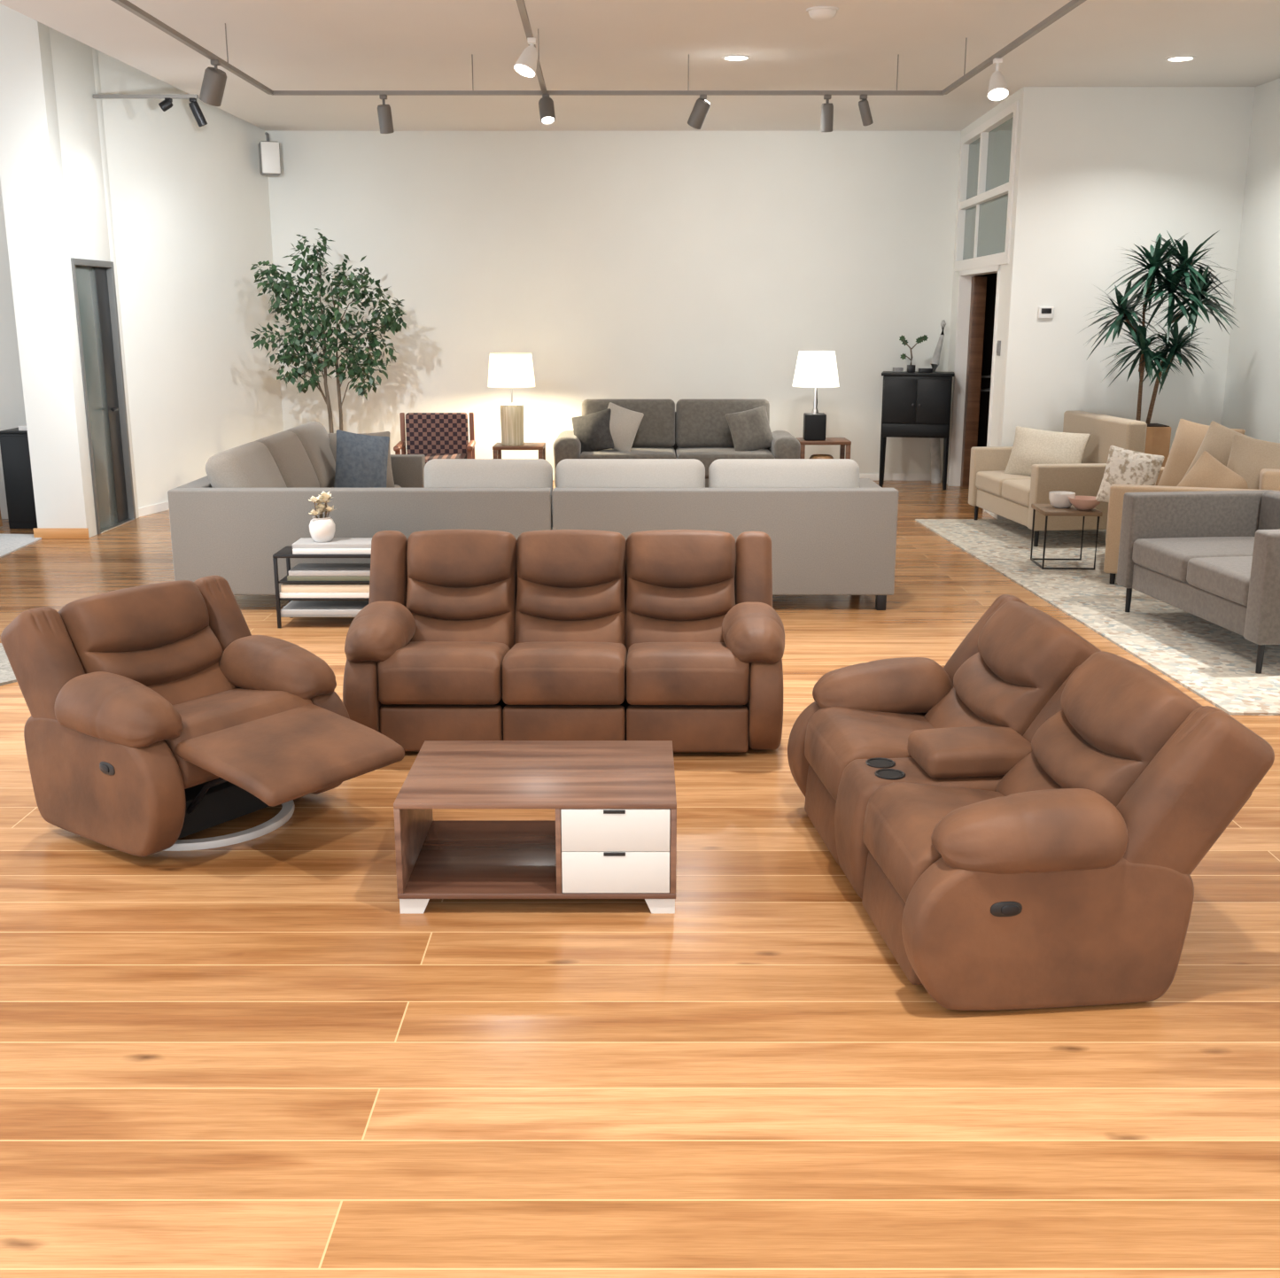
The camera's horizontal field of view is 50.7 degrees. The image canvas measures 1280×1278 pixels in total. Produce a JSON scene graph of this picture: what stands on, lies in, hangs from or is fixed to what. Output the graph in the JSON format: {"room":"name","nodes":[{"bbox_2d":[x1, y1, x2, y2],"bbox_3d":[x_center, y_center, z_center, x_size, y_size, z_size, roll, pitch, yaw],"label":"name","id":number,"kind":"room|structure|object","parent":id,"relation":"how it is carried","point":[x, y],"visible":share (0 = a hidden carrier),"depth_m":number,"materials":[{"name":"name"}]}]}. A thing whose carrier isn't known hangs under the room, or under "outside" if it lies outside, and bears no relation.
{"room":"store","nodes":[
{"label":"store","id":0,"kind":"room"},
{"bbox_2d":[0,3,97,537],"bbox_3d":[-4.680,-3.026,10.538,0.400,4.500,0.210,0,14,0],"label":"wall pillar","id":1,"kind":"structure","parent":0,"point":[32,175],"depth_m":10.50,"materials":[{"name":"paint"}]},
{"bbox_2d":[33,527,89,538],"bbox_3d":[-4.689,-0.855,10.952,0.442,0.085,0.012,0,14,0],"label":"baseboard","id":2,"kind":"structure","parent":1,"relation":"attached to","point":[38,532],"depth_m":10.94,"materials":[{"name":"brown wood"}]},
{"bbox_2d":[0,47,139,519],"bbox_3d":[-6.265,-3.265,11.520,3.570,4.500,0.170,0,14,0],"label":"wall","id":3,"kind":"structure","parent":0,"point":[12,414],"depth_m":11.63,"materials":[{"name":"paint"}]},
{"bbox_2d":[49,27,110,261],"bbox_3d":[-4.680,-4.212,10.780,0.400,2.310,0.820,0,14,0],"label":"wall","id":4,"kind":"structure","parent":0,"point":[72,58],"depth_m":10.82,"materials":[{"name":"paint"}]},
{"bbox_2d":[70,257,136,535],"bbox_3d":[-4.512,-2.030,11.310,0.136,2.200,0.850,0,14,0],"label":"door","id":5,"kind":"structure","parent":4,"relation":"in","point":[94,281],"depth_m":11.38,"materials":[{"name":"grey"}]},
{"bbox_2d":[93,94,198,98],"bbox_3d":[-4.045,-4.441,11.064,0.850,0.028,0.034,0,14,0],"label":"track rail","id":6,"kind":"object","parent":4,"relation":"attached to","point":[94,96],"visible":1,"depth_m":11.05,"materials":[{"name":"grey metal"}]},
{"bbox_2d":[97,50,283,508],"bbox_3d":[-4.258,-3.591,12.859,0.150,4.500,2.874,3,14,13],"label":"wall","id":7,"kind":"structure","parent":0,"point":[190,209],"depth_m":12.66,"materials":[{"name":"paint"}]},
{"bbox_2d":[258,131,281,176],"bbox_3d":[-3.757,-4.923,13.692,0.200,0.435,0.305,-5,15,-19],"label":"wall speaker","id":8,"kind":"object","parent":7,"relation":"attached to","point":[269,155],"visible":1,"depth_m":13.57,"materials":[{"name":"grey plastic"}]},
{"bbox_2d":[260,141,280,173],"bbox_3d":[-3.708,-4.835,13.575,0.180,0.300,0.020,-5,15,-19],"label":"grille","id":9,"kind":"object","parent":8,"relation":"attached to","point":[270,155],"depth_m":13.57,"materials":[{"name":"white plastic"}]},
{"bbox_2d":[264,131,997,480],"bbox_3d":[0.625,-3.487,14.358,9.150,3.590,0.150,0,14,0],"label":"wall","id":10,"kind":"structure","parent":0,"point":[675,266],"depth_m":14.18,"materials":[{"name":"paint"}]},
{"bbox_2d":[552,473,930,480],"bbox_3d":[-0.310,-1.760,14.694,7.060,0.075,0.012,0,14,0],"label":"baseboard","id":11,"kind":"structure","parent":10,"relation":"attached to","point":[872,477],"depth_m":14.69,"materials":[{"name":"white paint"}]},
{"bbox_2d":[0,480,1279,1277],"bbox_3d":[-1.500,0.521,5.684,13.400,0.100,19.200,0,14,0],"label":"floor","id":12,"kind":"structure","parent":0,"point":[245,1059],"depth_m":3.32,"materials":[{"name":"brown wood"}]},
{"bbox_2d":[0,643,17,685],"bbox_3d":[-4.032,0.301,6.348,2.012,0.014,2.960,-4,14,-15],"label":"rug","id":13,"kind":"object","parent":12,"relation":"on","point":[7,676],"visible":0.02,"depth_m":6.89,"materials":[{"name":"white carpet"}]},
{"bbox_2d":[0,427,37,528],"bbox_3d":[-5.130,-1.383,11.565,0.430,0.822,0.472,0,14,0],"label":"base cabinet","id":14,"kind":"object","parent":12,"relation":"on","point":[14,446],"visible":0.3,"depth_m":11.33,"materials":[{"name":"black paint"}]},
{"bbox_2d":[0,534,41,558],"bbox_3d":[-5.990,-0.477,9.558,2.420,0.010,3.600,0,14,0],"label":"rug","id":15,"kind":"object","parent":12,"relation":"on","point":[9,543],"visible":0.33,"depth_m":10.76,"materials":[{"name":"white carpet"}]},
{"bbox_2d":[0,575,404,857],"bbox_3d":[-1.487,0.271,4.769,1.270,0.820,0.930,10,17,35],"label":"recliner","id":16,"kind":"object","parent":12,"relation":"on","point":[159,718],"visible":1,"depth_m":4.63,"materials":[{"name":"brown leather"}]},
{"bbox_2d":[164,687,312,789],"bbox_3d":[-1.562,0.335,4.840,0.580,0.225,0.594,1,11,37],"label":"seat cushion","id":17,"kind":"object","parent":16,"relation":"on","point":[206,713],"depth_m":4.68,"materials":[{"name":"brown leather"}]},
{"bbox_2d":[272,546,371,628],"bbox_3d":[-1.620,-0.308,7.963,0.980,0.435,0.300,0,14,0],"label":"console table","id":18,"kind":"object","parent":12,"relation":"on","point":[286,552],"visible":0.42,"depth_m":7.82,"materials":[{"name":"black metal"}]},
{"bbox_2d":[278,574,369,583],"bbox_3d":[-1.620,-0.360,7.950,0.940,0.012,0.280,0,14,0],"label":"shelf","id":19,"kind":"object","parent":18,"relation":"attached to","point":[284,580],"depth_m":7.81,"materials":[{"name":"black metal"}]},
{"bbox_2d":[279,592,369,597],"bbox_3d":[-1.660,-0.282,7.958,0.860,0.030,0.252,0,14,0],"label":"book","id":20,"kind":"object","parent":18,"relation":"on","point":[282,594],"visible":0.37,"depth_m":7.83,"materials":[{"name":"beige paper"}]},
{"bbox_2d":[280,583,369,592],"bbox_3d":[-1.660,-0.319,7.949,0.840,0.045,0.242,0,14,0],"label":"book","id":21,"kind":"object","parent":20,"relation":"on","point":[284,587],"visible":0.44,"depth_m":7.83,"materials":[{"name":"beige paper"}]},
{"bbox_2d":[280,600,368,614],"bbox_3d":[-1.660,-0.184,7.981,0.860,0.030,0.252,0,14,0],"label":"book","id":22,"kind":"object","parent":18,"relation":"on","point":[294,607],"visible":0.55,"depth_m":7.93,"materials":[{"name":"beige paper"}]},
{"bbox_2d":[287,575,370,581],"bbox_3d":[-1.770,-0.378,7.934,0.540,0.028,0.242,0,14,0],"label":"book","id":23,"kind":"object","parent":18,"relation":"on","point":[289,577],"visible":0.32,"depth_m":7.82,"materials":[{"name":"beige paper"}]},
{"bbox_2d":[288,563,370,575],"bbox_3d":[-1.780,-0.407,7.927,0.500,0.030,0.242,0,14,0],"label":"book","id":24,"kind":"object","parent":23,"relation":"on","point":[300,569],"visible":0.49,"depth_m":7.84,"materials":[{"name":"beige paper"}]},
{"bbox_2d":[292,548,371,554],"bbox_3d":[-1.720,-0.531,7.897,0.560,0.030,0.242,0,14,0],"label":"book","id":25,"kind":"object","parent":18,"relation":"on","point":[309,551],"visible":0.38,"depth_m":7.78,"materials":[{"name":"beige paper"}]},
{"bbox_2d":[292,537,372,549],"bbox_3d":[-1.730,-0.560,7.895,0.550,0.026,0.222,0,14,-1],"label":"book","id":26,"kind":"object","parent":25,"relation":"on","point":[303,543],"visible":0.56,"depth_m":7.81,"materials":[{"name":"beige paper"}]},
{"bbox_2d":[308,491,335,542],"bbox_3d":[-1.855,-0.712,7.855,0.161,0.289,0.156,-8,16,-30],"label":"flower vase","id":27,"kind":"object","parent":26,"relation":"on","point":[321,528],"visible":1,"depth_m":7.82,"materials":[{"name":"white ceramic"}]},
{"bbox_2d":[250,228,407,433],"bbox_3d":[-2.990,-2.678,13.224,1.492,2.554,0.956,0,14,0],"label":"ficus tree","id":28,"kind":"object","parent":12,"relation":"on","point":[388,321],"visible":0.95,"depth_m":13.05,"materials":[{"name":"green plant"}]},
{"bbox_2d":[393,412,475,464],"bbox_3d":[-1.960,-1.734,12.990,0.740,0.830,0.645,-1,14,-4],"label":"accent chair","id":29,"kind":"object","parent":12,"relation":"on","point":[432,435],"visible":0.58,"depth_m":13.15,"materials":[{"name":"fabric"}]},
{"bbox_2d":[410,453,466,464],"bbox_3d":[-1.960,-1.690,12.998,0.580,0.140,0.560,-1,14,-4],"label":"seat cushion","id":30,"kind":"object","parent":29,"relation":"on","point":[428,456],"depth_m":13.01,"materials":[{"name":"fabric"}]},
{"bbox_2d":[492,442,545,459],"bbox_3d":[-1.210,-1.715,13.631,0.500,0.490,0.420,0,14,0],"label":"end table","id":31,"kind":"object","parent":12,"relation":"on","point":[497,448],"visible":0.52,"depth_m":13.39,"materials":[{"name":"brown wood"}]},
{"bbox_2d":[488,352,535,445],"bbox_3d":[-1.275,-2.383,13.437,0.470,0.900,0.470,0,14,0],"label":"table lamp","id":32,"kind":"object","parent":31,"relation":"on","point":[511,370],"visible":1,"depth_m":13.25,"materials":[{"name":"beige fabric"}]},
{"bbox_2d":[167,421,898,610],"bbox_3d":[-0.645,-0.971,9.588,4.410,0.956,2.852,0,14,0],"label":"sectional sofa","id":33,"kind":"object","parent":12,"relation":"on","point":[832,531],"visible":0.76,"depth_m":8.22,"materials":[{"name":"grey fabric"}]},
{"bbox_2d":[205,441,287,488],"bbox_3d":[-2.510,-0.986,8.709,0.290,0.520,0.810,-21,13,5],"label":"cushion","id":34,"kind":"object","parent":33,"relation":"on","point":[252,464],"depth_m":8.39,"materials":[{"name":"beige fabric"}]},
{"bbox_2d":[253,430,319,488],"bbox_3d":[-2.510,-1.181,9.510,0.290,0.520,0.800,-21,13,5],"label":"cushion","id":35,"kind":"object","parent":33,"relation":"on","point":[288,452],"depth_m":9.34,"materials":[{"name":"beige fabric"}]},
{"bbox_2d":[287,421,335,488],"bbox_3d":[-2.510,-1.377,10.317,0.290,0.520,0.820,-21,13,5],"label":"cushion","id":36,"kind":"object","parent":33,"relation":"on","point":[314,437],"depth_m":10.10,"materials":[{"name":"beige fabric"}]},
{"bbox_2d":[333,429,389,488],"bbox_3d":[-2.102,-1.308,10.203,0.490,0.547,0.187,-8,16,-29],"label":"throw pillow","id":37,"kind":"object","parent":33,"relation":"on","point":[361,460],"visible":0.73,"depth_m":10.13,"materials":[{"name":"blue fabric"}]},
{"bbox_2d":[328,431,395,488],"bbox_3d":[-2.161,-1.379,10.494,0.476,0.445,0.193,-5,15,-20],"label":"throw pillow","id":38,"kind":"object","parent":33,"relation":"on","point":[332,437],"visible":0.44,"depth_m":10.52,"materials":[{"name":"beige fabric"}]},
{"bbox_2d":[555,458,705,488],"bbox_3d":[-0.060,-0.887,8.450,0.930,0.470,0.265,0,4,0],"label":"cushion","id":39,"kind":"object","parent":33,"relation":"on","point":[570,473],"depth_m":8.33,"materials":[{"name":"grey fabric"}]},
{"bbox_2d":[708,458,859,488],"bbox_3d":[0.897,-0.887,8.450,0.935,0.470,0.265,0,4,0],"label":"cushion","id":40,"kind":"object","parent":33,"relation":"on","point":[723,473],"depth_m":8.33,"materials":[{"name":"grey fabric"}]},
{"bbox_2d":[393,740,676,913],"bbox_3d":[-0.315,0.598,4.393,0.851,0.362,0.613,0,14,0],"label":"coffee table","id":41,"kind":"object","parent":12,"relation":"on","point":[612,834],"visible":1,"depth_m":4.21,"materials":[{"name":"brown wood"}]},
{"bbox_2d":[342,529,784,752],"bbox_3d":[-0.311,-0.019,5.879,1.860,0.846,0.878,0,14,1],"label":"reclining sofa","id":42,"kind":"object","parent":12,"relation":"on","point":[678,636],"visible":0.98,"depth_m":5.69,"materials":[{"name":"brown leather"}]},
{"bbox_2d":[377,641,510,705],"bbox_3d":[-0.822,0.132,5.792,0.504,0.225,0.580,0,6,1],"label":"seat cushion","id":43,"kind":"object","parent":42,"relation":"on","point":[409,672],"depth_m":5.52,"materials":[{"name":"brown leather"}]},
{"bbox_2d":[502,641,627,705],"bbox_3d":[-0.312,0.133,5.787,0.504,0.225,0.580,0,6,1],"label":"seat cushion","id":44,"kind":"object","parent":42,"relation":"on","point":[534,672],"depth_m":5.52,"materials":[{"name":"brown leather"}]},
{"bbox_2d":[626,642,749,705],"bbox_3d":[0.198,0.134,5.782,0.504,0.225,0.580,0,6,1],"label":"seat cushion","id":45,"kind":"object","parent":42,"relation":"on","point":[658,673],"depth_m":5.51,"materials":[{"name":"brown leather"}]},
{"bbox_2d":[552,399,800,488],"bbox_3d":[0.355,-1.882,13.359,2.378,0.944,0.950,0,14,0],"label":"sofa","id":46,"kind":"object","parent":12,"relation":"on","point":[699,430],"visible":0.44,"depth_m":13.36,"materials":[{"name":"grey fabric"}]},
{"bbox_2d":[571,408,614,454],"bbox_3d":[-0.460,-2.011,13.178,0.513,0.472,0.186,7,15,27],"label":"throw pillow","id":47,"kind":"object","parent":46,"relation":"on","point":[593,430],"visible":0.82,"depth_m":13.10,"materials":[{"name":"grey fabric"}]},
{"bbox_2d":[607,402,643,451],"bbox_3d":[-0.200,-2.041,13.129,0.462,0.504,0.192,2,14,8],"label":"throw pillow","id":48,"kind":"object","parent":46,"relation":"on","point":[624,423],"visible":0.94,"depth_m":13.08,"materials":[{"name":"beige fabric"}]},
{"bbox_2d":[579,447,676,458],"bbox_3d":[-0.115,-1.745,13.310,0.930,0.244,0.780,0,14,0],"label":"seat cushion","id":49,"kind":"object","parent":46,"relation":"on","point":[636,453],"depth_m":12.95,"materials":[{"name":"grey fabric"}]},
{"bbox_2d":[581,399,674,448],"bbox_3d":[-0.115,-2.150,13.494,0.928,0.480,0.270,0,6,0],"label":"cushion","id":50,"kind":"object","parent":46,"relation":"on","point":[656,428],"depth_m":13.37,"materials":[{"name":"grey fabric"}]},
{"bbox_2d":[675,399,769,448],"bbox_3d":[0.825,-2.150,13.494,0.928,0.480,0.270,0,6,0],"label":"cushion","id":51,"kind":"object","parent":46,"relation":"on","point":[700,423],"depth_m":13.37,"materials":[{"name":"grey fabric"}]},
{"bbox_2d":[675,447,775,477],"bbox_3d":[0.825,-1.745,13.310,0.930,0.244,0.780,0,14,0],"label":"seat cushion","id":52,"kind":"object","parent":46,"relation":"on","point":[707,455],"depth_m":12.95,"materials":[{"name":"grey fabric"}]},
{"bbox_2d":[725,405,773,451],"bbox_3d":[1.079,-2.036,13.195,0.496,0.468,0.199,-5,15,-20],"label":"throw pillow","id":53,"kind":"object","parent":46,"relation":"on","point":[750,430],"visible":0.94,"depth_m":13.13,"materials":[{"name":"grey fabric"}]},
{"bbox_2d":[795,437,851,459],"bbox_3d":[1.830,-1.730,13.576,0.500,0.545,0.420,0,14,0],"label":"end table","id":54,"kind":"object","parent":12,"relation":"on","point":[841,441],"visible":0.41,"depth_m":13.34,"materials":[{"name":"brown wood"}]},
{"bbox_2d":[792,350,839,440],"bbox_3d":[1.735,-2.403,13.361,0.460,0.865,0.460,0,14,0],"label":"table lamp","id":55,"kind":"object","parent":54,"relation":"on","point":[815,369],"visible":1,"depth_m":13.17,"materials":[{"name":"white fabric"}]},
{"bbox_2d":[878,371,954,489],"bbox_3d":[2.858,-2.169,14.038,0.730,1.180,0.444,3,14,12],"label":"base cabinet","id":56,"kind":"object","parent":12,"relation":"on","point":[915,405],"visible":0.98,"depth_m":13.79,"materials":[{"name":"black paint"}]},
{"bbox_2d":[929,319,946,483],"bbox_3d":[3.137,-2.502,14.314,0.190,1.706,0.110,0,14,0],"label":"sculpture","id":57,"kind":"object","parent":12,"relation":"on","point":[934,443],"visible":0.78,"depth_m":14.38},
{"bbox_2d":[787,594,1274,1010],"bbox_3d":[1.093,0.395,4.246,0.943,0.813,1.665,-1,14,-6],"label":"reclining loveseat","id":58,"kind":"object","parent":12,"relation":"on","point":[1025,820],"visible":1,"depth_m":3.59,"materials":[{"name":"brown leather"}]},
{"bbox_2d":[804,706,935,801],"bbox_3d":[0.894,0.410,4.648,0.580,0.225,0.519,6,13,-7],"label":"seat cushion","id":59,"kind":"object","parent":58,"relation":"on","point":[835,737],"depth_m":4.58,"materials":[{"name":"brown leather"}]},
{"bbox_2d":[862,782,1004,903],"bbox_3d":[0.976,0.600,3.865,0.580,0.225,0.519,6,13,-7],"label":"seat cushion","id":60,"kind":"object","parent":58,"relation":"on","point":[900,819],"depth_m":3.84,"materials":[{"name":"brown leather"}]},
{"bbox_2d":[915,519,1279,715],"bbox_3d":[3.735,-0.339,8.984,2.630,0.012,6.020,0,14,0],"label":"rug","id":61,"kind":"object","parent":12,"relation":"on","point":[1215,663],"visible":0.5,"depth_m":8.16,"materials":[{"name":"beige carpet"}]},
{"bbox_2d":[968,411,1147,546],"bbox_3d":[3.413,-1.354,11.123,0.920,0.950,1.500,-1,14,-6],"label":"sofa","id":62,"kind":"object","parent":61,"relation":"on","point":[1009,496],"visible":0.71,"depth_m":10.73,"materials":[{"name":"fabric"}]},
{"bbox_2d":[975,470,1031,496],"bbox_3d":[3.300,-1.318,11.441,0.750,0.174,0.610,-1,14,-6],"label":"seat cushion","id":63,"kind":"object","parent":62,"relation":"on","point":[988,483],"depth_m":11.37,"materials":[{"name":"beige fabric"}]},
{"bbox_2d":[1001,479,1031,507],"bbox_3d":[3.365,-1.172,10.841,0.750,0.174,0.610,-1,14,-6],"label":"seat cushion","id":64,"kind":"object","parent":62,"relation":"on","point":[1015,492],"depth_m":10.82,"materials":[{"name":"beige fabric"}]},
{"bbox_2d":[1004,426,1090,476],"bbox_3d":[3.364,-1.525,11.180,0.216,0.422,0.687,-13,19,-43],"label":"throw pillow","id":65,"kind":"object","parent":62,"relation":"on","point":[1030,446],"visible":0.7,"depth_m":11.14,"materials":[{"name":"beige fabric"}]},
{"bbox_2d":[1030,504,1102,569],"bbox_3d":[3.050,-0.738,9.721,0.400,0.414,0.420,1,14,3],"label":"side table","id":66,"kind":"object","parent":61,"relation":"on","point":[1047,510],"visible":0.88,"depth_m":9.58,"materials":[{"name":"brown wood"}]},
{"bbox_2d":[1048,491,1075,508],"bbox_3d":[3.020,-0.995,9.679,0.180,0.105,0.180,0,14,0],"label":"bowl","id":67,"kind":"object","parent":66,"relation":"on","point":[1058,500],"visible":0.98,"depth_m":9.62,"materials":[{"name":"white ceramic"}]},
{"bbox_2d":[1103,466,1279,584],"bbox_3d":[3.821,-0.845,9.390,1.080,0.780,1.320,5,14,18],"label":"sofa","id":68,"kind":"object","parent":61,"relation":"on","point":[1269,478],"visible":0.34,"depth_m":8.90,"materials":[{"name":"fabric"}]},
{"bbox_2d":[1095,445,1164,502],"bbox_3d":[3.401,-1.114,9.384,0.416,0.445,0.179,7,15,27],"label":"throw pillow","id":69,"kind":"object","parent":68,"relation":"on","point":[1123,466],"visible":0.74,"depth_m":9.32,"materials":[{"name":"beige fabric"}]},
{"bbox_2d":[1157,418,1245,486],"bbox_3d":[3.979,-1.243,9.639,0.229,0.611,0.582,-6,15,-24],"label":"pillow","id":70,"kind":"object","parent":68,"relation":"on","point":[1189,437],"visible":0.38,"depth_m":9.70,"materials":[{"name":"beige fabric"}]},
{"bbox_2d":[1176,450,1248,488],"bbox_3d":[3.803,-0.986,9.007,0.522,0.511,0.213,7,16,28],"label":"throw pillow","id":71,"kind":"object","parent":68,"relation":"on","point":[1208,472],"visible":0.43,"depth_m":8.95,"materials":[{"name":"beige fabric"}]},
{"bbox_2d":[1181,420,1252,480],"bbox_3d":[4.032,-1.130,9.236,0.232,0.682,0.693,-11,18,-39],"label":"pillow","id":72,"kind":"object","parent":68,"relation":"on","point":[1218,440],"visible":0.28,"depth_m":9.26,"materials":[{"name":"beige fabric"}]},
{"bbox_2d":[1226,434,1279,489],"bbox_3d":[4.133,-1.040,8.931,0.606,0.584,0.220,11,17,38],"label":"pillow","id":73,"kind":"object","parent":68,"relation":"on","point":[1248,456],"visible":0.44,"depth_m":8.93,"materials":[{"name":"beige fabric"}]},
{"bbox_2d":[1116,489,1279,674],"bbox_3d":[3.467,-0.367,7.510,0.950,0.740,1.580,-2,14,-6],"label":"loveseat","id":74,"kind":"object","parent":61,"relation":"on","point":[1213,556],"visible":1,"depth_m":7.73,"materials":[{"name":"grey fabric"}]},
{"bbox_2d":[1132,536,1254,581],"bbox_3d":[3.351,-0.465,7.804,0.780,0.174,0.630,-2,14,-6],"label":"seat cushion","id":75,"kind":"object","parent":74,"relation":"on","point":[1164,559],"depth_m":7.75,"materials":[{"name":"grey fabric"}]},
{"bbox_2d":[1186,556,1252,606],"bbox_3d":[3.424,-0.314,7.186,0.780,0.174,0.630,-2,14,-6],"label":"seat cushion","id":76,"kind":"object","parent":74,"relation":"on","point":[1225,581],"depth_m":7.16,"materials":[{"name":"grey fabric"}]},
{"bbox_2d":[1077,229,1238,466],"bbox_3d":[4.196,-2.097,10.996,1.242,2.454,0.804,-1,14,-5],"label":"dracaena plant","id":77,"kind":"object","parent":12,"relation":"on","point":[1158,436],"visible":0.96,"depth_m":10.86,"materials":[{"name":"green plant"}]},
{"bbox_2d":[0,0,1279,131],"bbox_3d":[0.680,-3.064,4.812,9.040,0.100,19.200,0,14,0],"label":"ceiling","id":78,"kind":"structure","parent":0,"point":[281,44],"depth_m":9.57,"materials":[{"name":"paint"}]},
{"bbox_2d":[111,0,272,94],"bbox_3d":[-2.645,-3.370,6.863,0.034,0.274,5.930,0,14,0],"label":"track rail","id":79,"kind":"object","parent":78,"relation":"hanging from","point":[128,5],"visible":1,"depth_m":7.94,"materials":[{"name":"grey metal"}]},
{"bbox_2d":[199,59,226,106],"bbox_3d":[-2.683,-3.489,8.490,0.202,0.269,0.135,10,17,34],"label":"track spotlight","id":80,"kind":"object","parent":79,"relation":"hanging from","point":[214,80],"visible":1,"depth_m":8.44,"materials":[{"name":"grey metal"}]},
{"bbox_2d":[515,0,546,93],"bbox_3d":[-0.610,-3.370,6.863,0.034,0.274,5.932,0,14,-2],"label":"track rail","id":81,"kind":"object","parent":78,"relation":"hanging from","point":[521,5],"visible":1,"depth_m":7.63,"materials":[{"name":"grey metal"}]},
{"bbox_2d":[513,37,537,77],"bbox_3d":[-0.655,-3.337,7.746,0.137,0.211,0.137,0,14,0],"label":"track spotlight","id":82,"kind":"object","parent":81,"relation":"hanging from","point":[525,65],"visible":1,"depth_m":7.73,"materials":[{"name":"white plastic"}]},
{"bbox_2d":[271,54,943,95],"bbox_3d":[-0.235,-4.076,9.763,4.870,0.274,0.034,0,14,0],"label":"track rail","id":83,"kind":"object","parent":78,"relation":"hanging from","point":[472,92],"visible":1,"depth_m":9.78,"materials":[{"name":"grey metal"}]},
{"bbox_2d":[377,93,394,133],"bbox_3d":[-1.856,-3.820,9.847,0.099,0.267,0.138,3,14,11],"label":"track spotlight","id":84,"kind":"object","parent":83,"relation":"hanging from","point":[384,111],"visible":1,"depth_m":9.81,"materials":[{"name":"grey metal"}]},
{"bbox_2d":[538,93,555,124],"bbox_3d":[-0.672,-3.829,9.763,0.110,0.209,0.159,-4,14,-14],"label":"track spotlight","id":85,"kind":"object","parent":83,"relation":"attached to","point":[546,104],"visible":1,"depth_m":9.73,"materials":[{"name":"grey metal"}]},
{"bbox_2d":[687,93,710,129],"bbox_3d":[0.428,-3.839,9.850,0.183,0.232,0.110,12,18,40],"label":"track spotlight","id":86,"kind":"object","parent":83,"relation":"hanging from","point":[701,108],"visible":1,"depth_m":9.81,"materials":[{"name":"grey metal"}]},
{"bbox_2d":[820,93,833,131],"bbox_3d":[1.363,-3.824,9.842,0.095,0.256,0.122,0,14,0],"label":"track spotlight","id":87,"kind":"object","parent":83,"relation":"hanging from","point":[826,109],"visible":1,"depth_m":9.81,"materials":[{"name":"grey metal"}]},
{"bbox_2d":[806,6,838,20],"bbox_3d":[1.117,-3.828,8.280,0.200,0.054,0.200,0,14,0],"label":"smoke detector","id":88,"kind":"object","parent":78,"relation":"attached to","point":[816,12],"visible":1,"depth_m":8.22,"materials":[{"name":"white plastic"}]},
{"bbox_2d":[941,0,1086,94],"bbox_3d":[2.230,-3.370,6.863,0.034,0.274,5.930,0,14,-1],"label":"track rail","id":89,"kind":"object","parent":78,"relation":"hanging from","point":[1072,4],"visible":1,"depth_m":7.94,"materials":[{"name":"grey metal"}]},
{"bbox_2d":[986,57,1008,100],"bbox_3d":[2.220,-3.472,8.372,0.132,0.246,0.146,0,14,0],"label":"track spotlight","id":90,"kind":"object","parent":89,"relation":"hanging from","point":[997,87],"visible":1,"depth_m":8.36,"materials":[{"name":"white plastic"}]},
{"bbox_2d":[946,139,961,484],"bbox_3d":[3.334,-3.370,14.069,0.110,3.500,0.500,1,14,3],"label":"wall","id":91,"kind":"structure","parent":0,"point":[956,275],"depth_m":14.16,"materials":[{"name":"paint"}]},
{"bbox_2d":[960,89,1020,139],"bbox_3d":[3.283,-4.852,12.567,0.110,0.090,2.723,1,14,3],"label":"wall","id":92,"kind":"structure","parent":0,"point":[1015,96],"depth_m":12.37,"materials":[{"name":"paint"}]},
{"bbox_2d":[985,263,1008,517],"bbox_3d":[3.230,-2.205,12.027,0.110,2.200,0.420,1,14,3],"label":"wall","id":93,"kind":"structure","parent":0,"point":[1004,268],"depth_m":11.94,"materials":[{"name":"paint"}]},
{"bbox_2d":[947,264,1000,511],"bbox_3d":[3.337,-2.466,13.102,0.252,2.200,1.922,1,14,3],"label":"door frame","id":94,"kind":"structure","parent":93,"relation":"in","point":[972,289],"depth_m":13.88,"materials":[{"name":"white paint"}]},
{"bbox_2d":[954,100,1019,271],"bbox_3d":[3.269,-4.154,12.659,0.130,1.310,2.533,1,14,3],"label":"window","id":95,"kind":"structure","parent":93,"relation":"in","point":[988,152],"depth_m":12.68,"materials":[{"name":"white paint"}]},
{"bbox_2d":[990,901,1022,916],"bbox_3d":[0.940,0.693,3.476,0.084,0.042,0.013,-1,14,-6],"label":"control panel","id":96,"kind":"object","parent":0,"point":[997,909],"depth_m":3.47,"materials":[{"name":"black plastic"}]},
{"bbox_2d":[993,86,1255,519],"bbox_3d":[4.183,-2.822,11.622,2.035,3.590,0.120,0,14,0],"label":"wall","id":97,"kind":"structure","parent":0,"point":[1101,172],"depth_m":11.40,"materials":[{"name":"paint"}]},
{"bbox_2d":[1221,77,1279,442],"bbox_3d":[5.135,-0.905,3.742,0.130,3.590,16.100,0,14,0],"label":"wall","id":98,"kind":"structure","parent":0,"point":[1252,393],"depth_m":11.07,"materials":[{"name":"paint"}]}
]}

